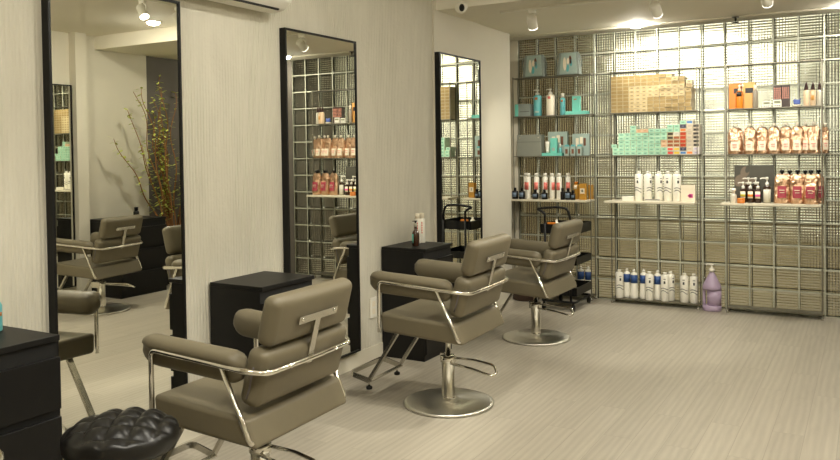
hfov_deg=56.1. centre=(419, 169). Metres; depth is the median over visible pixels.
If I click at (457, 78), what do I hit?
wall mirror
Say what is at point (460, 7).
security camera
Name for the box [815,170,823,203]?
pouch
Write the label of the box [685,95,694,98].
carton
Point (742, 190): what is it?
pump bottle
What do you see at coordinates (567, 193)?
bottle
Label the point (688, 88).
carton
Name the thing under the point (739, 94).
pump bottle
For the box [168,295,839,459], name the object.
floor
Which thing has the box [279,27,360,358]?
wall mirror
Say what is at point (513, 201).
display shelf
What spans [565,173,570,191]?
shampoo bottle
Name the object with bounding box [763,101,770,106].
timer
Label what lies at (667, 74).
carton
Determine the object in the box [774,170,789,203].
pouch
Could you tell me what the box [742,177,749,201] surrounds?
pump bottle
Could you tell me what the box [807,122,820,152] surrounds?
pouch
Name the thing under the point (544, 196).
bottle
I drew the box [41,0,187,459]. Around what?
wall mirror
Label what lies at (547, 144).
tube
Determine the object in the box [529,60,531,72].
print
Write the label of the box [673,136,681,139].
carton
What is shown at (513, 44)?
wall
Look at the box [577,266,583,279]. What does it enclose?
bottle
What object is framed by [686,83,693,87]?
carton
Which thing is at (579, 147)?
bottle
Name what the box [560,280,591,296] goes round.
tray
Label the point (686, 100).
carton
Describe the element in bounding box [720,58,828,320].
display shelf
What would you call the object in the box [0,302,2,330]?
spray bottle
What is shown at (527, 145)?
storage box
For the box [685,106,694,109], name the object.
carton
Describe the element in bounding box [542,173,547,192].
shampoo bottle
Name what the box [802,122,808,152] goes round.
pouch
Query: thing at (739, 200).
jar
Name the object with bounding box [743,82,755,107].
carton
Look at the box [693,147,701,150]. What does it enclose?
carton
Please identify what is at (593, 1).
track rail
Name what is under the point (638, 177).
shampoo bottle
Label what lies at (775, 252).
wall
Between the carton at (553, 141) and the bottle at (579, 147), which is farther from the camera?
the carton at (553, 141)
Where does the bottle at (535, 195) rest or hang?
on the display shelf at (513, 201)
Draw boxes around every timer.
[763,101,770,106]
[773,99,781,106]
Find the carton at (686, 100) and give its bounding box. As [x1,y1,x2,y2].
[685,99,694,102]
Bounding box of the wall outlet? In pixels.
[369,296,376,318]
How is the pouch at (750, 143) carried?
on the display shelf at (726, 203)
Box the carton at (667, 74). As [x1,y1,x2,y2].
[666,73,674,76]
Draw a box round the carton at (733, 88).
[729,83,741,108]
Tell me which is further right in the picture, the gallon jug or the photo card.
the photo card
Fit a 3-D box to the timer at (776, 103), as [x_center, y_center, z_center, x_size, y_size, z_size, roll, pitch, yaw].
[3.071,-0.566,6.777,0.064,0.064,0.023,0,1,30]
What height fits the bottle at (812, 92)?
0.200 m
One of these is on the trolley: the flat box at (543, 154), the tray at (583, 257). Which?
the tray at (583, 257)
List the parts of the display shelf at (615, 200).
post, post, shelf, shelf, shelf, shelf, post, post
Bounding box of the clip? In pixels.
[793,98,800,105]
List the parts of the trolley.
post, handle, rail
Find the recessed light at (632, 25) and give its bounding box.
[628,23,644,27]
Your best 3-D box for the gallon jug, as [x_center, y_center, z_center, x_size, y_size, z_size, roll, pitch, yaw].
[2.625,1.058,7.092,0.162,0.425,0.130,0,1,30]
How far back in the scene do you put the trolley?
7.23 m
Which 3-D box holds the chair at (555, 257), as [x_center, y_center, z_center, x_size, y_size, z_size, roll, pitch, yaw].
[0.798,0.854,6.197,0.900,0.924,0.649,0,2,31]
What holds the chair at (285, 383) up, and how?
on the floor
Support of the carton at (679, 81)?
on the carton at (679, 85)
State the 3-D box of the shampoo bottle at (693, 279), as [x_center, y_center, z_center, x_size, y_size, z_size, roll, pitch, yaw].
[2.500,1.085,7.198,0.074,0.269,0.076,0,1,18]
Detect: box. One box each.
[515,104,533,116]
[517,134,544,155]
[542,153,563,155]
[565,111,588,114]
[681,185,695,201]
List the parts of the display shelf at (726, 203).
post, post, shelf, shelf, shelf, shelf, post, post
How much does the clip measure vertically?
0.070 m
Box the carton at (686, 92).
[685,91,694,95]
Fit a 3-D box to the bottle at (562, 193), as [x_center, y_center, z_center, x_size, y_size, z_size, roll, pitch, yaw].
[1.383,0.239,7.645,0.042,0.113,0.042,0,1,30]
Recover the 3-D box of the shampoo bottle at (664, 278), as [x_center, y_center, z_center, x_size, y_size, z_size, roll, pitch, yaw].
[2.268,1.086,7.302,0.074,0.269,0.076,0,1,24]
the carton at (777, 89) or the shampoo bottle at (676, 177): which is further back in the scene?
the shampoo bottle at (676, 177)
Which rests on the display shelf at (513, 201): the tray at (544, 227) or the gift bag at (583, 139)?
the gift bag at (583, 139)
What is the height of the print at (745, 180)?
0.061 m
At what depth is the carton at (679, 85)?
7.15 m
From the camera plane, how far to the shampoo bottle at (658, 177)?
7.24 m
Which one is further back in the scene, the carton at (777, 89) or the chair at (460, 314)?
the carton at (777, 89)
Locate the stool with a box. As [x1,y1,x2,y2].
[60,406,179,459]
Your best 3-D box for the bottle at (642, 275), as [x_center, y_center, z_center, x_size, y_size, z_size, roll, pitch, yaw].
[2.113,1.082,7.452,0.076,0.275,0.076,0,1,30]
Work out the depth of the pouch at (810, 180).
6.58 m
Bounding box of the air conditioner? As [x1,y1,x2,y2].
[209,0,291,12]
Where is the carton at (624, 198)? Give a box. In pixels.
[622,196,633,200]
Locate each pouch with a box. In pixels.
[728,124,742,153]
[743,124,756,153]
[756,123,767,153]
[767,123,780,153]
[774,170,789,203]
[780,123,791,153]
[787,170,792,186]
[790,170,803,203]
[791,122,803,153]
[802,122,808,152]
[804,170,817,203]
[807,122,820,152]
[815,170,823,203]
[822,123,828,152]
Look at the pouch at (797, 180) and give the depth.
6.65 m
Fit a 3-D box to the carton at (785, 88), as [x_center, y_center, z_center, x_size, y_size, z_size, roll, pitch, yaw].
[3.157,-0.631,6.805,0.062,0.190,0.061,0,1,30]
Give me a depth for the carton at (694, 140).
7.11 m
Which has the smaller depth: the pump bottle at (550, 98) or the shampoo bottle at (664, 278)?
the shampoo bottle at (664, 278)
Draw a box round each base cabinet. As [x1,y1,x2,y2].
[0,326,62,459]
[210,271,314,357]
[382,241,452,361]
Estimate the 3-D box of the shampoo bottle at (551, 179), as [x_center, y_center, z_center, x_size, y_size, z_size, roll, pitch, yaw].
[1.301,0.166,7.764,0.051,0.255,0.052,-1,1,-22]
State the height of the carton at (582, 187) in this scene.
0.155 m
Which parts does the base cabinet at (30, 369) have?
drawer, drawer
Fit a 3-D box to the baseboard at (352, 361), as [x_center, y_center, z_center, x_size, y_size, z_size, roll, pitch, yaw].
[-1.482,1.358,3.546,0.010,0.100,6.515,0,1,30]
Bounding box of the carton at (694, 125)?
[693,124,701,127]
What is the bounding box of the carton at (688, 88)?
[685,87,694,91]
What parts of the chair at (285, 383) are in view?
armrest, post, armrest, seat, pump handle, backrest, post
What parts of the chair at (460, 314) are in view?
armrest, armrest, seat, post, plate, pump handle, backrest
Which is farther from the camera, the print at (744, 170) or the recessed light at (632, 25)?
the recessed light at (632, 25)
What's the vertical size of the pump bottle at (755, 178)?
0.219 m
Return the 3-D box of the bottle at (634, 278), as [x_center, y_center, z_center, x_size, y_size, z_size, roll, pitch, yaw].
[2.029,1.083,7.474,0.076,0.275,0.076,0,1,30]
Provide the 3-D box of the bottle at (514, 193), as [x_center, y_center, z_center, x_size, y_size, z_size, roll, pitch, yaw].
[0.952,0.239,7.891,0.062,0.113,0.063,0,1,30]
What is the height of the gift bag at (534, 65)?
0.225 m
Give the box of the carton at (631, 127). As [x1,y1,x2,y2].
[630,126,639,128]
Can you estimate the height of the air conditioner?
0.293 m
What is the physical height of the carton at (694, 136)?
0.033 m
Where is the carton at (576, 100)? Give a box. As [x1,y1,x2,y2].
[572,96,580,110]
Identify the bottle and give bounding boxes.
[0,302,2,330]
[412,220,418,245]
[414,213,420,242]
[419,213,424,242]
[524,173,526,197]
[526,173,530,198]
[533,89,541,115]
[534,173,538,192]
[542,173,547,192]
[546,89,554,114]
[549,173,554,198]
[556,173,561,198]
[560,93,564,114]
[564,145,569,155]
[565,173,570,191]
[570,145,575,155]
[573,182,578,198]
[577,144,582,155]
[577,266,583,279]
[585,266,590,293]
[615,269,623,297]
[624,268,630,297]
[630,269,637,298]
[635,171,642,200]
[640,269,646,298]
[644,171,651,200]
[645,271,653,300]
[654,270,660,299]
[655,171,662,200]
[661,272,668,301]
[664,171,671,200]
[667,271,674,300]
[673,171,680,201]
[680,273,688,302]
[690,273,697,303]
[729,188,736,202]
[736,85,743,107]
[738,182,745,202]
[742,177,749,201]
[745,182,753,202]
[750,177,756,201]
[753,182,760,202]
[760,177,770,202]
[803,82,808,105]
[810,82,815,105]
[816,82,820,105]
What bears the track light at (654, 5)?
attached to the track rail
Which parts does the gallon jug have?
handle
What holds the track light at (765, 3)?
attached to the track rail
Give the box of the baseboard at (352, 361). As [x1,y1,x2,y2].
[176,342,382,445]
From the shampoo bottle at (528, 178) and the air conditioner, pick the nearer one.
the air conditioner
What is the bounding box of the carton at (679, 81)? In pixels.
[678,80,685,83]
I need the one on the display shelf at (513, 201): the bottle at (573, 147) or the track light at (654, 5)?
the bottle at (573, 147)
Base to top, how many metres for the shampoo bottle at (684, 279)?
0.269 m
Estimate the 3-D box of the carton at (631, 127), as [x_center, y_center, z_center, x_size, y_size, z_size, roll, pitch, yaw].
[2.025,-0.393,7.433,0.055,0.033,0.132,0,1,30]
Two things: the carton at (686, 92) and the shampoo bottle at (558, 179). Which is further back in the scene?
the shampoo bottle at (558, 179)
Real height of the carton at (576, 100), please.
0.145 m
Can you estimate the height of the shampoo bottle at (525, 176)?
0.255 m
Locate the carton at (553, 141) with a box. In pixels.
[550,138,557,152]
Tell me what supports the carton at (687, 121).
on the carton
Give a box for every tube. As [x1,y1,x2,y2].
[545,142,549,152]
[753,85,757,107]
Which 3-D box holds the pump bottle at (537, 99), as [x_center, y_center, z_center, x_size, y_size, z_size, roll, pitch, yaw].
[1.178,-0.667,7.906,0.086,0.268,0.085,0,1,30]
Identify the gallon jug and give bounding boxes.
[702,263,721,311]
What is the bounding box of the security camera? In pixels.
[455,2,467,13]
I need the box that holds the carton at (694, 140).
[693,139,701,142]
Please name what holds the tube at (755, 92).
on the display shelf at (726, 203)
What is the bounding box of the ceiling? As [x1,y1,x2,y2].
[436,0,839,36]
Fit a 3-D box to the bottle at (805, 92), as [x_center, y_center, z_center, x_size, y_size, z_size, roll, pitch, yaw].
[3.272,-0.635,6.682,0.045,0.200,0.045,0,1,30]
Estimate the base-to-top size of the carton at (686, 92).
0.033 m
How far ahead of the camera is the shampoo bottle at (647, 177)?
7.29 m
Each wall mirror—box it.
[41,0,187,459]
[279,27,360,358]
[434,52,482,287]
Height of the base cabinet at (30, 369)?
0.789 m
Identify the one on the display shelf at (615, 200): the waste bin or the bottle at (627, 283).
the bottle at (627, 283)
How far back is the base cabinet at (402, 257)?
5.59 m
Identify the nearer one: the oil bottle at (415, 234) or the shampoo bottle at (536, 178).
the oil bottle at (415, 234)
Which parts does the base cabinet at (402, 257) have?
drawer, drawer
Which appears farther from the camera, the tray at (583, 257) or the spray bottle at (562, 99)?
the spray bottle at (562, 99)
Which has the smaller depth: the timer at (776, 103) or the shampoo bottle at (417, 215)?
the shampoo bottle at (417, 215)
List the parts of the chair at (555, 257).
armrest, armrest, plate, seat, post, pump handle, backrest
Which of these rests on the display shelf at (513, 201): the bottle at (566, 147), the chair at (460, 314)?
the bottle at (566, 147)
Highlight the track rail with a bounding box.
[500,0,622,13]
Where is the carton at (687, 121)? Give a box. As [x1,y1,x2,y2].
[686,120,694,123]
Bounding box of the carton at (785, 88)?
[782,85,789,106]
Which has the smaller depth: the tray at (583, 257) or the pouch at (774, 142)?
the pouch at (774, 142)
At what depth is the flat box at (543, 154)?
7.79 m
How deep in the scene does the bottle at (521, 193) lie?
7.83 m
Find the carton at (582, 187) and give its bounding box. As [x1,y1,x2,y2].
[579,184,586,199]
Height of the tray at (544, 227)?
0.085 m
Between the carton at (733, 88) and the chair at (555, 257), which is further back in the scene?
the carton at (733, 88)
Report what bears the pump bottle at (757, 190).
on the display shelf at (726, 203)
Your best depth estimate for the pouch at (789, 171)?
6.79 m
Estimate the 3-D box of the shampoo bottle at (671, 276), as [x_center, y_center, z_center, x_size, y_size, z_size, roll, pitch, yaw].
[2.332,1.085,7.340,0.074,0.269,0.076,-1,1,-22]
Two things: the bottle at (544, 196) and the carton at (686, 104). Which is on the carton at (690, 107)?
the carton at (686, 104)
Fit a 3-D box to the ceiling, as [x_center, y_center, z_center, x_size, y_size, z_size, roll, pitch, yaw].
[1.663,-1.374,4.307,5.500,0.240,11.300,0,1,30]
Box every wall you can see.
[0,0,512,382]
[510,41,518,267]
[518,12,839,317]
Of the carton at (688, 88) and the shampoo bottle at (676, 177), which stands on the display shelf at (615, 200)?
the shampoo bottle at (676, 177)
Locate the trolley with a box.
[537,206,591,311]
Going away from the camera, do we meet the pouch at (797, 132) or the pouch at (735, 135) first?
the pouch at (797, 132)
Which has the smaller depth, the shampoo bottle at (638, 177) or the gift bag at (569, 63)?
the shampoo bottle at (638, 177)
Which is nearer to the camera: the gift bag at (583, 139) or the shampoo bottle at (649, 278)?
the shampoo bottle at (649, 278)
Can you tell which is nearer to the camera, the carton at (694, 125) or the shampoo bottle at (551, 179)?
the carton at (694, 125)
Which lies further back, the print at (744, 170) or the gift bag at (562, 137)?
the gift bag at (562, 137)
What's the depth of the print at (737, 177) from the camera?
7.03 m
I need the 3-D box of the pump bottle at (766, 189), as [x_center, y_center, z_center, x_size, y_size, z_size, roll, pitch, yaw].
[2.979,0.179,6.804,0.087,0.225,0.061,0,1,30]
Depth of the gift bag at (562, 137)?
7.83 m
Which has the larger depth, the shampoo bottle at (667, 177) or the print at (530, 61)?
the print at (530, 61)
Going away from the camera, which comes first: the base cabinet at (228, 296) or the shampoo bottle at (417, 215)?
the base cabinet at (228, 296)
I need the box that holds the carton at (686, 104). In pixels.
[685,103,694,106]
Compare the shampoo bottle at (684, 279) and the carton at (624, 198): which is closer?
the shampoo bottle at (684, 279)
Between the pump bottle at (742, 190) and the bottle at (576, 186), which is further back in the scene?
the bottle at (576, 186)
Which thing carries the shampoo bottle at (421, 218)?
on the base cabinet at (402, 257)
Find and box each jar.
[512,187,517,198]
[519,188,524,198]
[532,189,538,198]
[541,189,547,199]
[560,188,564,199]
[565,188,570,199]
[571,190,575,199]
[737,198,744,202]
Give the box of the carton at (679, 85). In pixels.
[678,84,685,87]
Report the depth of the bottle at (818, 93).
6.65 m
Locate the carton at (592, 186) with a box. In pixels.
[588,185,593,198]
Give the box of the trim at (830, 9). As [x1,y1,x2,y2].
[510,7,839,40]
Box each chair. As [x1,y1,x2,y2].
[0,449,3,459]
[142,278,351,459]
[351,233,510,417]
[491,219,582,345]
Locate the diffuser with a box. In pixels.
[629,24,642,27]
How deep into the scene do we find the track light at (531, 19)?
6.26 m
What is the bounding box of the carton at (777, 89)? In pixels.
[773,85,781,99]
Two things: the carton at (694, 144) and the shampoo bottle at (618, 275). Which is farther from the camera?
the shampoo bottle at (618, 275)
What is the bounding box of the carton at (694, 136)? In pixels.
[693,135,701,138]
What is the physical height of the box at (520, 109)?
0.125 m
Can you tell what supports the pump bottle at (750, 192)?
on the display shelf at (726, 203)
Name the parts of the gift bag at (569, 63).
printed panel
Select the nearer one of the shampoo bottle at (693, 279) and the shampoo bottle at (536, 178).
the shampoo bottle at (693, 279)
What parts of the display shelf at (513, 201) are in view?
post, post, shelf, shelf, shelf, post, post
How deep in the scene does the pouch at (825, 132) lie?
6.63 m
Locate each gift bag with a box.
[522,54,546,77]
[548,131,568,152]
[556,52,581,75]
[572,133,589,155]
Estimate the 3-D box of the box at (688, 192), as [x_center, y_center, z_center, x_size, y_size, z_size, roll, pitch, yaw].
[2.431,0.217,7.142,0.125,0.150,0.051,0,1,30]
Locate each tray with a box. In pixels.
[540,220,590,232]
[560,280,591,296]
[575,252,591,265]
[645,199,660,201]
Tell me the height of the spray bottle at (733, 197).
0.128 m
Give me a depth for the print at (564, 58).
7.71 m
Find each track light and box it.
[526,9,537,30]
[649,0,662,17]
[761,0,772,7]
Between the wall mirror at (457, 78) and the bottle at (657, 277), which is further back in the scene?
the bottle at (657, 277)
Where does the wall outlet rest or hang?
attached to the wall at (230, 55)
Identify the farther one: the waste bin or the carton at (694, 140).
the waste bin
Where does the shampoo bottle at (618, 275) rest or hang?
on the display shelf at (615, 200)
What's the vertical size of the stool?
0.579 m
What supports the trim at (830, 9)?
attached to the wall at (775, 252)
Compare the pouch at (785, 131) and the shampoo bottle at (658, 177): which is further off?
the shampoo bottle at (658, 177)
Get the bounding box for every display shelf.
[511,73,596,300]
[604,66,701,309]
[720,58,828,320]
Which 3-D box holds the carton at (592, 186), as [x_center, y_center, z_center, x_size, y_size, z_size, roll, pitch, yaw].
[1.666,0.220,7.684,0.040,0.140,0.050,0,1,30]
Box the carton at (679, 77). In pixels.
[678,76,686,79]
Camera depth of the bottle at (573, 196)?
7.58 m
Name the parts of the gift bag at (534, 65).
printed panel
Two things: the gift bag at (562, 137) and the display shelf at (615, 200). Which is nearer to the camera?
the display shelf at (615, 200)
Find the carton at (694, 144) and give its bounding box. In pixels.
[693,143,701,146]
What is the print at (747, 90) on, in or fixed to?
attached to the carton at (748, 87)
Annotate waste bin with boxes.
[513,294,539,301]
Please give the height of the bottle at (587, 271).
0.275 m
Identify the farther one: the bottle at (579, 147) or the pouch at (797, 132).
the bottle at (579, 147)
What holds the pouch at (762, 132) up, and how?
on the display shelf at (726, 203)
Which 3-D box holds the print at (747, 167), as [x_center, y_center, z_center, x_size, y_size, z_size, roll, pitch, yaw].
[2.907,-0.002,6.994,0.044,0.067,0.002,0,1,30]
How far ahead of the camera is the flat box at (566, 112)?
7.67 m
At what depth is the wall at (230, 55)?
4.52 m
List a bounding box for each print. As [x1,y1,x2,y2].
[515,104,517,115]
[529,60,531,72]
[563,57,565,69]
[734,174,745,186]
[740,166,748,176]
[744,179,754,184]
[745,88,752,92]
[745,165,750,172]
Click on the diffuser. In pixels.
(631, 25)
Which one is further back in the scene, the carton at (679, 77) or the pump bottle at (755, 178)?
the carton at (679, 77)
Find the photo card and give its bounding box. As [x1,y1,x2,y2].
[734,165,773,201]

